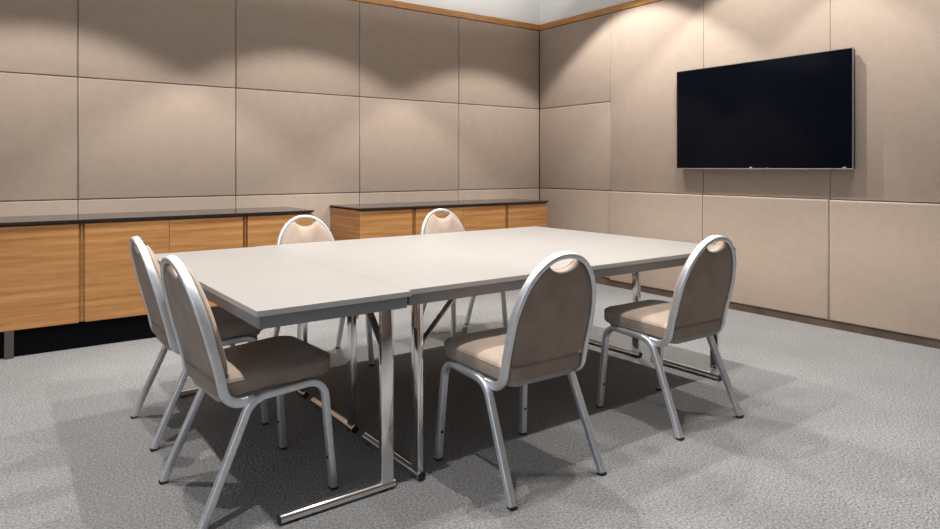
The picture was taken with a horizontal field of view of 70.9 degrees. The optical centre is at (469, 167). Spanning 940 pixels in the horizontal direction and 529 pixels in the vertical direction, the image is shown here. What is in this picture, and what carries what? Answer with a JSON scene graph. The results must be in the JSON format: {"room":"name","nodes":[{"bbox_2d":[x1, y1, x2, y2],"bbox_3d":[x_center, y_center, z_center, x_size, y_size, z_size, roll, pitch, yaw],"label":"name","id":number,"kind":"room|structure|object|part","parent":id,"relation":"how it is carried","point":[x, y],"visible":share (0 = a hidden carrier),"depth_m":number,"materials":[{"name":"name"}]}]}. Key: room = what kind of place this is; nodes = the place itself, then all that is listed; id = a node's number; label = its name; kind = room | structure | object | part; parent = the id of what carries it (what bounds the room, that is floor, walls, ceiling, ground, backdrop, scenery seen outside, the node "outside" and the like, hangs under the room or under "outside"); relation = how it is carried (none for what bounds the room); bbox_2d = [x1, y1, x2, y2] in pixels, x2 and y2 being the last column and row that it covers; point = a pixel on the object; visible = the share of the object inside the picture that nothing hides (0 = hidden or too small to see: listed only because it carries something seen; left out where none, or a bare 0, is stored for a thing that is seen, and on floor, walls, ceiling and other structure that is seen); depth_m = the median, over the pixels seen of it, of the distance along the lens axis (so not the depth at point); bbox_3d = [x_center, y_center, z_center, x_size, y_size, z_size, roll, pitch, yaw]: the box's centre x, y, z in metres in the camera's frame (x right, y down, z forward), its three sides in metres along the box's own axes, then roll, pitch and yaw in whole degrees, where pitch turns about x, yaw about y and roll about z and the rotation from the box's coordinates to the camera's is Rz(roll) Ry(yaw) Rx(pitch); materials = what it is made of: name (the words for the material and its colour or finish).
{"room":"meeting room","nodes":[
{"label":"meeting room","id":0,"kind":"room"},
{"bbox_2d":[0,0,539,231],"bbox_3d":[-2.161,-0.660,5.427,7.476,3.700,0.150,0,0,-36],"label":"wall","id":1,"kind":"structure","parent":0,"point":[107,106],"depth_m":5.60,"materials":[{"name":"beige fabric"}]},
{"bbox_3d":[-3.333,-1.103,4.502,1.130,0.887,0.029,0,0,-36],"label":"wall panel","id":2,"kind":"part","parent":1,"relation":"part of","materials":[{"name":"beige fabric"}]},
{"bbox_3d":[-3.333,-0.210,4.502,1.130,0.892,0.029,0,0,-36],"label":"wall panel","id":3,"kind":"part","parent":1,"relation":"part of","materials":[{"name":"beige fabric"}]},
{"bbox_3d":[-3.333,0.679,4.502,1.130,0.879,0.029,0,0,-36],"label":"wall panel","id":4,"kind":"part","parent":1,"relation":"part of","materials":[{"name":"beige fabric"}]},
{"bbox_3d":[-2.415,-1.103,5.168,1.132,0.887,0.029,0,0,-36],"label":"wall panel","id":5,"kind":"part","parent":1,"relation":"part of","materials":[{"name":"beige fabric"}]},
{"bbox_3d":[-2.415,-0.210,5.168,1.132,0.892,0.029,0,0,-36],"label":"wall panel","id":6,"kind":"part","parent":1,"relation":"part of","materials":[{"name":"beige fabric"}]},
{"bbox_3d":[-2.415,0.679,5.168,1.132,0.879,0.029,0,0,-36],"label":"wall panel","id":7,"kind":"part","parent":1,"relation":"part of","materials":[{"name":"beige fabric"}]},
{"bbox_3d":[-1.497,-1.103,5.835,1.131,0.887,0.029,0,0,-36],"label":"wall panel","id":8,"kind":"part","parent":1,"relation":"part of","materials":[{"name":"beige fabric"}]},
{"bbox_3d":[-1.497,-0.210,5.835,1.131,0.892,0.029,0,0,-36],"label":"wall panel","id":9,"kind":"part","parent":1,"relation":"part of","materials":[{"name":"beige fabric"}]},
{"bbox_3d":[-1.497,0.679,5.835,1.131,0.879,0.029,0,0,-36],"label":"wall panel","id":10,"kind":"part","parent":1,"relation":"part of","materials":[{"name":"beige fabric"}]},
{"bbox_3d":[-0.580,-1.103,6.500,1.129,0.887,0.029,0,0,-36],"label":"wall panel","id":11,"kind":"part","parent":1,"relation":"part of","materials":[{"name":"beige fabric"}]},
{"bbox_3d":[-0.580,-0.210,6.500,1.129,0.892,0.029,0,0,-36],"label":"wall panel","id":12,"kind":"part","parent":1,"relation":"part of","materials":[{"name":"beige fabric"}]},
{"bbox_3d":[-0.580,0.679,6.500,1.129,0.879,0.029,0,0,-36],"label":"wall panel","id":13,"kind":"part","parent":1,"relation":"part of","materials":[{"name":"beige fabric"}]},
{"bbox_2d":[352,0,538,30],"bbox_3d":[-2.144,-1.579,5.361,7.226,0.062,0.038,0,0,-36],"label":"trim","id":14,"kind":"structure","parent":1,"relation":"attached to","point":[391,3],"depth_m":6.76,"materials":[{"name":"brown wood"}]},
{"bbox_3d":[0.328,-1.103,7.159,1.109,0.887,0.029,0,0,-36],"label":"wall panel","id":15,"kind":"part","parent":1,"relation":"part of","materials":[{"name":"beige fabric"}]},
{"bbox_3d":[0.328,-0.210,7.159,1.109,0.892,0.029,0,0,-36],"label":"wall panel","id":16,"kind":"part","parent":1,"relation":"part of","materials":[{"name":"beige fabric"}]},
{"bbox_3d":[0.328,0.679,7.159,1.109,0.879,0.029,0,0,-36],"label":"wall panel","id":17,"kind":"part","parent":1,"relation":"part of","materials":[{"name":"beige fabric"}]},
{"bbox_2d":[0,283,939,528],"bbox_3d":[0.272,1.240,2.074,7.476,0.100,8.437,0,0,-36],"label":"floor","id":18,"kind":"structure","parent":0,"point":[838,429],"depth_m":2.83,"materials":[{"name":"grey carpet"}]},
{"bbox_2d":[0,219,168,359],"bbox_3d":[-2.715,0.778,4.557,1.064,0.824,0.585,0,0,-36],"label":"base cabinet","id":19,"kind":"object","parent":18,"relation":"on","point":[75,285],"visible":0.86,"depth_m":4.29,"materials":[{"name":"brown wood"}]},
{"bbox_3d":[-2.869,1.101,4.105,0.050,0.178,0.034,0,0,-36],"label":"leg","id":20,"kind":"part","parent":19,"relation":"part of","materials":[{"name":"grey metal"}]},
{"bbox_3d":[-2.770,0.693,4.167,0.514,0.646,0.020,0,0,-36],"label":"door","id":21,"kind":"part","parent":19,"relation":"part of","materials":[{"name":"brown wood"}]},
{"bbox_3d":[-2.327,0.693,4.489,0.514,0.646,0.020,0,0,-36],"label":"door","id":22,"kind":"part","parent":19,"relation":"part of","materials":[{"name":"brown wood"}]},
{"bbox_2d":[0,207,313,226],"bbox_3d":[-2.286,0.354,4.862,2.150,0.024,0.611,0,0,-36],"label":"countertop","id":23,"kind":"structure","parent":19,"relation":"on","point":[206,213],"depth_m":4.67,"materials":[{"name":"grey"}]},
{"bbox_2d":[129,236,268,451],"bbox_3d":[-1.283,0.748,3.087,0.548,0.884,0.477,0,0,-36],"label":"banquet chair","id":24,"kind":"object","parent":18,"relation":"on","point":[232,330],"visible":0.66,"depth_m":2.96,"materials":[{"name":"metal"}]},
{"bbox_3d":[-1.430,0.537,2.978,0.145,0.386,0.370,0,0,-36],"label":"backrest","id":25,"kind":"part","parent":24,"relation":"part of","materials":[{"name":"brown fabric"}]},
{"bbox_3d":[-1.504,0.983,3.189,0.239,0.409,0.032,0,0,-32],"label":"leg","id":26,"kind":"part","parent":24,"relation":"part of","materials":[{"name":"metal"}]},
{"bbox_3d":[-1.407,0.563,2.995,0.238,0.513,0.427,0,0,-36],"label":"frame","id":27,"kind":"part","parent":24,"relation":"part of","materials":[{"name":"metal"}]},
{"bbox_3d":[-1.250,0.983,2.845,0.239,0.409,0.032,0,0,-41],"label":"leg","id":28,"kind":"part","parent":24,"relation":"part of","materials":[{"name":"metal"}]},
{"bbox_3d":[-1.238,0.738,3.120,0.434,0.088,0.432,0,0,-36],"label":"seat","id":29,"kind":"part","parent":24,"relation":"part of","materials":[{"name":"brown fabric"}]},
{"bbox_3d":[-1.097,0.787,2.967,0.158,0.033,0.028,0,0,-36],"label":"rail","id":30,"kind":"part","parent":24,"relation":"part of","materials":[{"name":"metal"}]},
{"bbox_3d":[-0.986,0.977,3.038,0.106,0.413,0.045,0,0,-36],"label":"leg","id":31,"kind":"part","parent":24,"relation":"part of","materials":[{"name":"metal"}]},
{"bbox_2d":[169,213,312,307],"bbox_3d":[-1.855,0.778,5.181,1.060,0.824,0.585,0,0,-36],"label":"base cabinet","id":32,"kind":"object","parent":18,"relation":"on","point":[214,233],"visible":0.23,"depth_m":4.86,"materials":[{"name":"brown wood"}]},
{"bbox_3d":[-1.910,0.693,4.792,0.512,0.646,0.020,0,0,-36],"label":"door","id":33,"kind":"part","parent":32,"relation":"part of","materials":[{"name":"brown wood"}]},
{"bbox_3d":[-1.467,0.693,5.113,0.513,0.646,0.020,0,0,-36],"label":"door","id":34,"kind":"part","parent":32,"relation":"part of","materials":[{"name":"brown wood"}]},
{"bbox_2d":[158,255,337,528],"bbox_3d":[-0.842,0.748,2.457,0.548,0.884,0.477,0,0,-39],"label":"banquet chair","id":35,"kind":"object","parent":18,"relation":"on","point":[245,375],"visible":1,"depth_m":2.34,"materials":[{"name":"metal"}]},
{"bbox_3d":[-1.069,0.983,2.548,0.239,0.409,0.032,0,0,-35],"label":"leg","id":36,"kind":"part","parent":35,"relation":"part of","materials":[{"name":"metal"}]},
{"bbox_3d":[-0.983,0.537,2.341,0.145,0.386,0.370,0,0,-39],"label":"backrest","id":37,"kind":"part","parent":35,"relation":"part of","materials":[{"name":"brown fabric"}]},
{"bbox_3d":[-0.962,0.563,2.359,0.238,0.513,0.427,0,0,-39],"label":"frame","id":38,"kind":"part","parent":35,"relation":"part of","materials":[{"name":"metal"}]},
{"bbox_3d":[-0.797,0.983,2.217,0.239,0.409,0.032,0,0,-44],"label":"leg","id":39,"kind":"part","parent":35,"relation":"part of","materials":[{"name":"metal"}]},
{"bbox_3d":[-0.799,0.738,2.493,0.434,0.088,0.432,0,0,-39],"label":"seat","id":40,"kind":"part","parent":35,"relation":"part of","materials":[{"name":"brown fabric"}]},
{"bbox_3d":[-0.817,0.977,2.757,0.106,0.413,0.045,0,0,-39],"label":"leg","id":41,"kind":"part","parent":35,"relation":"part of","materials":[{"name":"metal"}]},
{"bbox_3d":[-0.650,0.787,2.348,0.158,0.033,0.028,0,0,-39],"label":"rail","id":42,"kind":"part","parent":35,"relation":"part of","materials":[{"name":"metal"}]},
{"bbox_3d":[-0.543,0.977,2.424,0.106,0.413,0.045,0,0,-39],"label":"leg","id":43,"kind":"part","parent":35,"relation":"part of","materials":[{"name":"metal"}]},
{"bbox_2d":[155,247,411,524],"bbox_3d":[-0.936,0.820,2.897,0.565,0.740,1.667,0,0,-37],"label":"folding table","id":44,"kind":"object","parent":18,"relation":"on","point":[264,288],"visible":0.84,"depth_m":2.42,"materials":[{"name":"grey laminate"}]},
{"bbox_3d":[-0.309,0.826,2.437,0.050,0.672,0.025,0,0,-37],"label":"leg","id":45,"kind":"part","parent":44,"relation":"part of","materials":[{"name":"silver metal"}]},
{"bbox_2d":[273,215,374,365],"bbox_3d":[-0.919,0.748,4.028,0.477,0.884,0.548,0,0,-36],"label":"banquet chair","id":46,"kind":"object","parent":18,"relation":"on","point":[291,232],"visible":0.35,"depth_m":4.15,"materials":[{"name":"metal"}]},
{"bbox_3d":[-1.161,0.983,3.998,0.032,0.409,0.239,0,0,-40],"label":"leg","id":47,"kind":"part","parent":46,"relation":"part of","materials":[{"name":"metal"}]},
{"bbox_3d":[-0.970,0.977,3.732,0.045,0.413,0.106,0,0,-36],"label":"leg","id":48,"kind":"part","parent":46,"relation":"part of","materials":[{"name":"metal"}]},
{"bbox_3d":[-1.010,0.563,4.154,0.427,0.513,0.238,0,0,-36],"label":"frame","id":49,"kind":"part","parent":46,"relation":"part of","materials":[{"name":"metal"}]},
{"bbox_3d":[-1.027,0.537,4.177,0.370,0.386,0.145,0,0,-36],"label":"backrest","id":50,"kind":"part","parent":46,"relation":"part of","materials":[{"name":"brown fabric"}]},
{"bbox_3d":[-0.815,0.983,4.249,0.032,0.409,0.239,0,0,-32],"label":"leg","id":51,"kind":"part","parent":46,"relation":"part of","materials":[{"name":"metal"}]},
{"bbox_3d":[-0.622,0.977,3.985,0.045,0.413,0.106,0,0,-36],"label":"leg","id":52,"kind":"part","parent":46,"relation":"part of","materials":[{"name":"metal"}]},
{"bbox_2d":[331,207,462,240],"bbox_3d":[-0.663,0.778,6.045,1.053,0.824,0.585,0,0,-36],"label":"base cabinet","id":53,"kind":"object","parent":18,"relation":"on","point":[346,224],"visible":0.25,"depth_m":5.71,"materials":[{"name":"brown wood"}]},
{"bbox_3d":[-0.717,0.693,5.657,0.509,0.646,0.020,0,0,-36],"label":"door","id":54,"kind":"part","parent":53,"relation":"part of","materials":[{"name":"brown wood"}]},
{"bbox_3d":[-0.278,0.693,5.976,0.508,0.646,0.020,0,0,-36],"label":"door","id":55,"kind":"part","parent":53,"relation":"part of","materials":[{"name":"brown wood"}]},
{"bbox_2d":[256,226,584,398],"bbox_3d":[-0.193,0.820,4.168,2.144,0.740,0.552,0,0,-37],"label":"folding table","id":56,"kind":"object","parent":18,"relation":"on","point":[368,244],"visible":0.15,"depth_m":4.00,"materials":[{"name":"grey laminate"}]},
{"bbox_3d":[-0.862,0.826,3.413,0.025,0.672,0.050,0,0,-37],"label":"leg","id":57,"kind":"part","parent":56,"relation":"part of","materials":[{"name":"silver metal"}]},
{"bbox_2d":[420,209,507,336],"bbox_3d":[-0.074,0.748,4.679,0.477,0.884,0.548,0,0,-36],"label":"banquet chair","id":58,"kind":"object","parent":18,"relation":"on","point":[431,224],"visible":0.34,"depth_m":4.79,"materials":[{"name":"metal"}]},
{"bbox_3d":[-0.165,0.563,4.804,0.427,0.513,0.238,0,0,-36],"label":"frame","id":59,"kind":"part","parent":58,"relation":"part of","materials":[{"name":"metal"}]},
{"bbox_3d":[-0.181,0.537,4.827,0.370,0.386,0.145,0,0,-36],"label":"backrest","id":60,"kind":"part","parent":58,"relation":"part of","materials":[{"name":"brown fabric"}]},
{"bbox_3d":[-0.125,0.977,4.383,0.045,0.413,0.106,0,0,-36],"label":"leg","id":61,"kind":"part","parent":58,"relation":"part of","materials":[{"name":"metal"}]},
{"bbox_3d":[0.030,0.983,4.900,0.032,0.409,0.239,0,0,-32],"label":"leg","id":62,"kind":"part","parent":58,"relation":"part of","materials":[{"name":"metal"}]},
{"bbox_3d":[0.224,0.977,4.636,0.045,0.413,0.106,0,0,-36],"label":"leg","id":63,"kind":"part","parent":58,"relation":"part of","materials":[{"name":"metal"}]},
{"bbox_2d":[294,232,650,433],"bbox_3d":[0.137,0.820,3.724,2.144,0.740,0.552,0,0,-37],"label":"folding table","id":64,"kind":"object","parent":18,"relation":"on","point":[420,254],"visible":0.51,"depth_m":3.48,"materials":[{"name":"grey laminate"}]},
{"bbox_3d":[-0.532,0.826,2.970,0.025,0.672,0.050,0,0,-37],"label":"leg","id":65,"kind":"part","parent":64,"relation":"part of","materials":[{"name":"silver metal"}]},
{"bbox_3d":[1.044,0.826,4.143,0.025,0.672,0.050,0,0,-37],"label":"leg","id":66,"kind":"part","parent":64,"relation":"part of","materials":[{"name":"silver metal"}]},
{"bbox_2d":[463,203,546,230],"bbox_3d":[0.189,0.778,6.664,1.053,0.824,0.585,0,0,-36],"label":"base cabinet","id":67,"kind":"object","parent":18,"relation":"on","point":[475,218],"visible":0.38,"depth_m":6.41,"materials":[{"name":"brown wood"}]},
{"bbox_2d":[330,198,548,210],"bbox_3d":[-0.233,0.354,6.351,2.124,0.024,0.611,0,0,-36],"label":"countertop","id":68,"kind":"structure","parent":67,"relation":"on","point":[484,202],"depth_m":6.12,"materials":[{"name":"grey"}]},
{"bbox_3d":[0.135,0.693,6.276,0.508,0.646,0.020,0,0,-36],"label":"door","id":69,"kind":"part","parent":67,"relation":"part of","materials":[{"name":"brown wood"}]},
{"bbox_3d":[0.575,0.693,6.595,0.509,0.646,0.020,0,0,-36],"label":"door","id":70,"kind":"part","parent":67,"relation":"part of","materials":[{"name":"brown wood"}]},
{"bbox_2d":[434,251,606,510],"bbox_3d":[0.199,0.748,2.609,0.477,0.884,0.548,0,0,-35],"label":"banquet chair","id":71,"kind":"object","parent":18,"relation":"on","point":[546,336],"visible":1,"depth_m":2.46,"materials":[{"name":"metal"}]},
{"bbox_3d":[-0.098,0.977,2.654,0.045,0.413,0.106,0,0,-35],"label":"leg","id":72,"kind":"part","parent":71,"relation":"part of","materials":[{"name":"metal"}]},
{"bbox_3d":[-0.015,0.787,2.553,0.028,0.033,0.158,0,0,-35],"label":"rail","id":73,"kind":"part","parent":71,"relation":"part of","materials":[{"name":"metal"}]},
{"bbox_3d":[0.092,0.983,2.389,0.032,0.409,0.239,0,0,-31],"label":"leg","id":74,"kind":"part","parent":71,"relation":"part of","materials":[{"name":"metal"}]},
{"bbox_3d":[0.167,0.738,2.654,0.432,0.088,0.434,0,0,-35],"label":"seat","id":75,"kind":"part","parent":71,"relation":"part of","materials":[{"name":"brown fabric"}]},
{"bbox_3d":[0.253,0.977,2.904,0.045,0.413,0.106,0,0,-35],"label":"leg","id":76,"kind":"part","parent":71,"relation":"part of","materials":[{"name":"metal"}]},
{"bbox_3d":[0.289,0.563,2.483,0.427,0.513,0.238,0,0,-35],"label":"frame","id":77,"kind":"part","parent":71,"relation":"part of","materials":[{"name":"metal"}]},
{"bbox_3d":[0.305,0.537,2.460,0.370,0.386,0.145,0,0,-35],"label":"backrest","id":78,"kind":"part","parent":71,"relation":"part of","materials":[{"name":"brown fabric"}]},
{"bbox_3d":[0.441,0.983,2.637,0.032,0.409,0.239,0,0,-40],"label":"leg","id":79,"kind":"part","parent":71,"relation":"part of","materials":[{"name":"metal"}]},
{"bbox_2d":[343,239,735,480],"bbox_3d":[0.467,0.820,3.281,2.144,0.740,0.552,0,0,-37],"label":"folding table","id":80,"kind":"object","parent":18,"relation":"on","point":[450,280],"visible":0.66,"depth_m":2.85,"materials":[{"name":"grey laminate"}]},
{"bbox_3d":[-0.202,0.826,2.526,0.025,0.672,0.050,0,0,-37],"label":"leg","id":81,"kind":"part","parent":80,"relation":"part of","materials":[{"name":"silver metal"}]},
{"bbox_3d":[1.374,0.826,3.699,0.025,0.672,0.050,0,0,-37],"label":"leg","id":82,"kind":"part","parent":80,"relation":"part of","materials":[{"name":"silver metal"}]},
{"bbox_2d":[596,235,743,440],"bbox_3d":[0.971,0.748,3.194,0.477,0.884,0.548,0,0,-35],"label":"banquet chair","id":83,"kind":"object","parent":18,"relation":"on","point":[698,308],"visible":1,"depth_m":3.05,"materials":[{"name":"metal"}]},
{"bbox_3d":[0.674,0.977,3.241,0.045,0.413,0.106,0,0,-35],"label":"leg","id":84,"kind":"part","parent":83,"relation":"part of","materials":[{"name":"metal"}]},
{"bbox_3d":[0.757,0.787,3.139,0.028,0.033,0.158,0,0,-35],"label":"rail","id":85,"kind":"part","parent":83,"relation":"part of","materials":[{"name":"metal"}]},
{"bbox_3d":[1.027,0.977,3.489,0.045,0.413,0.106,0,0,-35],"label":"leg","id":86,"kind":"part","parent":83,"relation":"part of","materials":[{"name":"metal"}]},
{"bbox_3d":[0.939,0.738,3.239,0.432,0.088,0.434,0,0,-35],"label":"seat","id":87,"kind":"part","parent":83,"relation":"part of","materials":[{"name":"brown fabric"}]},
{"bbox_3d":[0.863,0.983,2.974,0.045,0.409,0.237,0,0,-35],"label":"leg","id":88,"kind":"part","parent":83,"relation":"part of","materials":[{"name":"metal"}]},
{"bbox_3d":[1.060,0.563,3.067,0.427,0.513,0.238,0,0,-35],"label":"frame","id":89,"kind":"part","parent":83,"relation":"part of","materials":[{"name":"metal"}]},
{"bbox_3d":[1.077,0.537,3.044,0.370,0.386,0.145,0,0,-35],"label":"backrest","id":90,"kind":"part","parent":83,"relation":"part of","materials":[{"name":"brown fabric"}]},
{"bbox_3d":[1.214,0.983,3.221,0.032,0.409,0.239,0,0,-40],"label":"leg","id":91,"kind":"part","parent":83,"relation":"part of","materials":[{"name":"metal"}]},
{"bbox_2d":[540,0,939,339],"bbox_3d":[3.263,-0.660,4.170,0.172,3.700,8.317,0,0,-36],"label":"wall","id":92,"kind":"structure","parent":0,"point":[860,246],"depth_m":5.29,"materials":[{"name":"beige fabric"}]},
{"bbox_3d":[1.109,0.679,7.054,0.029,0.879,1.056,0,0,-36],"label":"wall panel","id":93,"kind":"part","parent":92,"relation":"part of","materials":[{"name":"beige fabric"}]},
{"bbox_3d":[1.109,-1.103,7.054,0.029,0.887,1.056,0,0,-36],"label":"wall panel","id":94,"kind":"part","parent":92,"relation":"part of","materials":[{"name":"beige fabric"}]},
{"bbox_3d":[1.109,-0.210,7.054,0.029,0.892,1.056,0,0,-36],"label":"wall panel","id":95,"kind":"part","parent":92,"relation":"part of","materials":[{"name":"beige fabric"}]},
{"bbox_2d":[539,0,661,29],"bbox_3d":[3.202,-1.579,4.164,0.038,0.062,8.179,0,0,-36],"label":"trim","id":96,"kind":"structure","parent":92,"relation":"attached to","point":[635,3],"depth_m":6.76,"materials":[{"name":"brown wood"}]},
{"bbox_3d":[1.725,0.686,6.186,0.051,0.889,1.065,0,0,-36],"label":"wall panel","id":97,"kind":"part","parent":92,"relation":"part of","materials":[{"name":"beige fabric"}]},
{"bbox_3d":[1.734,-0.655,6.193,0.029,1.782,1.065,0,0,-36],"label":"wall panel","id":98,"kind":"part","parent":92,"relation":"part of","materials":[{"name":"beige fabric"}]},
{"bbox_2d":[676,47,854,169],"bbox_3d":[2.312,-0.417,5.312,0.070,0.869,1.492,0,0,-36],"label":"television","id":99,"kind":"object","parent":92,"relation":"attached to","point":[796,111],"visible":1,"depth_m":5.19,"materials":[{"name":"black plastic"}]},
{"bbox_3d":[2.353,0.686,5.320,0.051,0.889,1.069,0,0,-36],"label":"wall panel","id":100,"kind":"part","parent":92,"relation":"part of","materials":[{"name":"beige fabric"}]},
{"bbox_2d":[595,278,939,348],"bbox_3d":[3.201,1.161,4.168,0.034,0.058,8.187,0,0,-36],"label":"baseboard","id":101,"kind":"structure","parent":92,"relation":"attached to","point":[928,342],"depth_m":4.98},
{"bbox_3d":[2.362,-0.655,5.327,0.029,1.782,1.069,0,0,-36],"label":"wall panel","id":102,"kind":"part","parent":92,"relation":"part of","materials":[{"name":"beige fabric"}]},
{"bbox_3d":[2.982,0.686,4.454,0.051,0.889,1.065,0,0,-36],"label":"wall panel","id":103,"kind":"part","parent":92,"relation":"part of","materials":[{"name":"beige fabric"}]},
{"bbox_3d":[2.991,-0.655,4.461,0.029,1.782,1.065,0,0,-36],"label":"wall panel","id":104,"kind":"part","parent":92,"relation":"part of","materials":[{"name":"beige fabric"}]}
]}

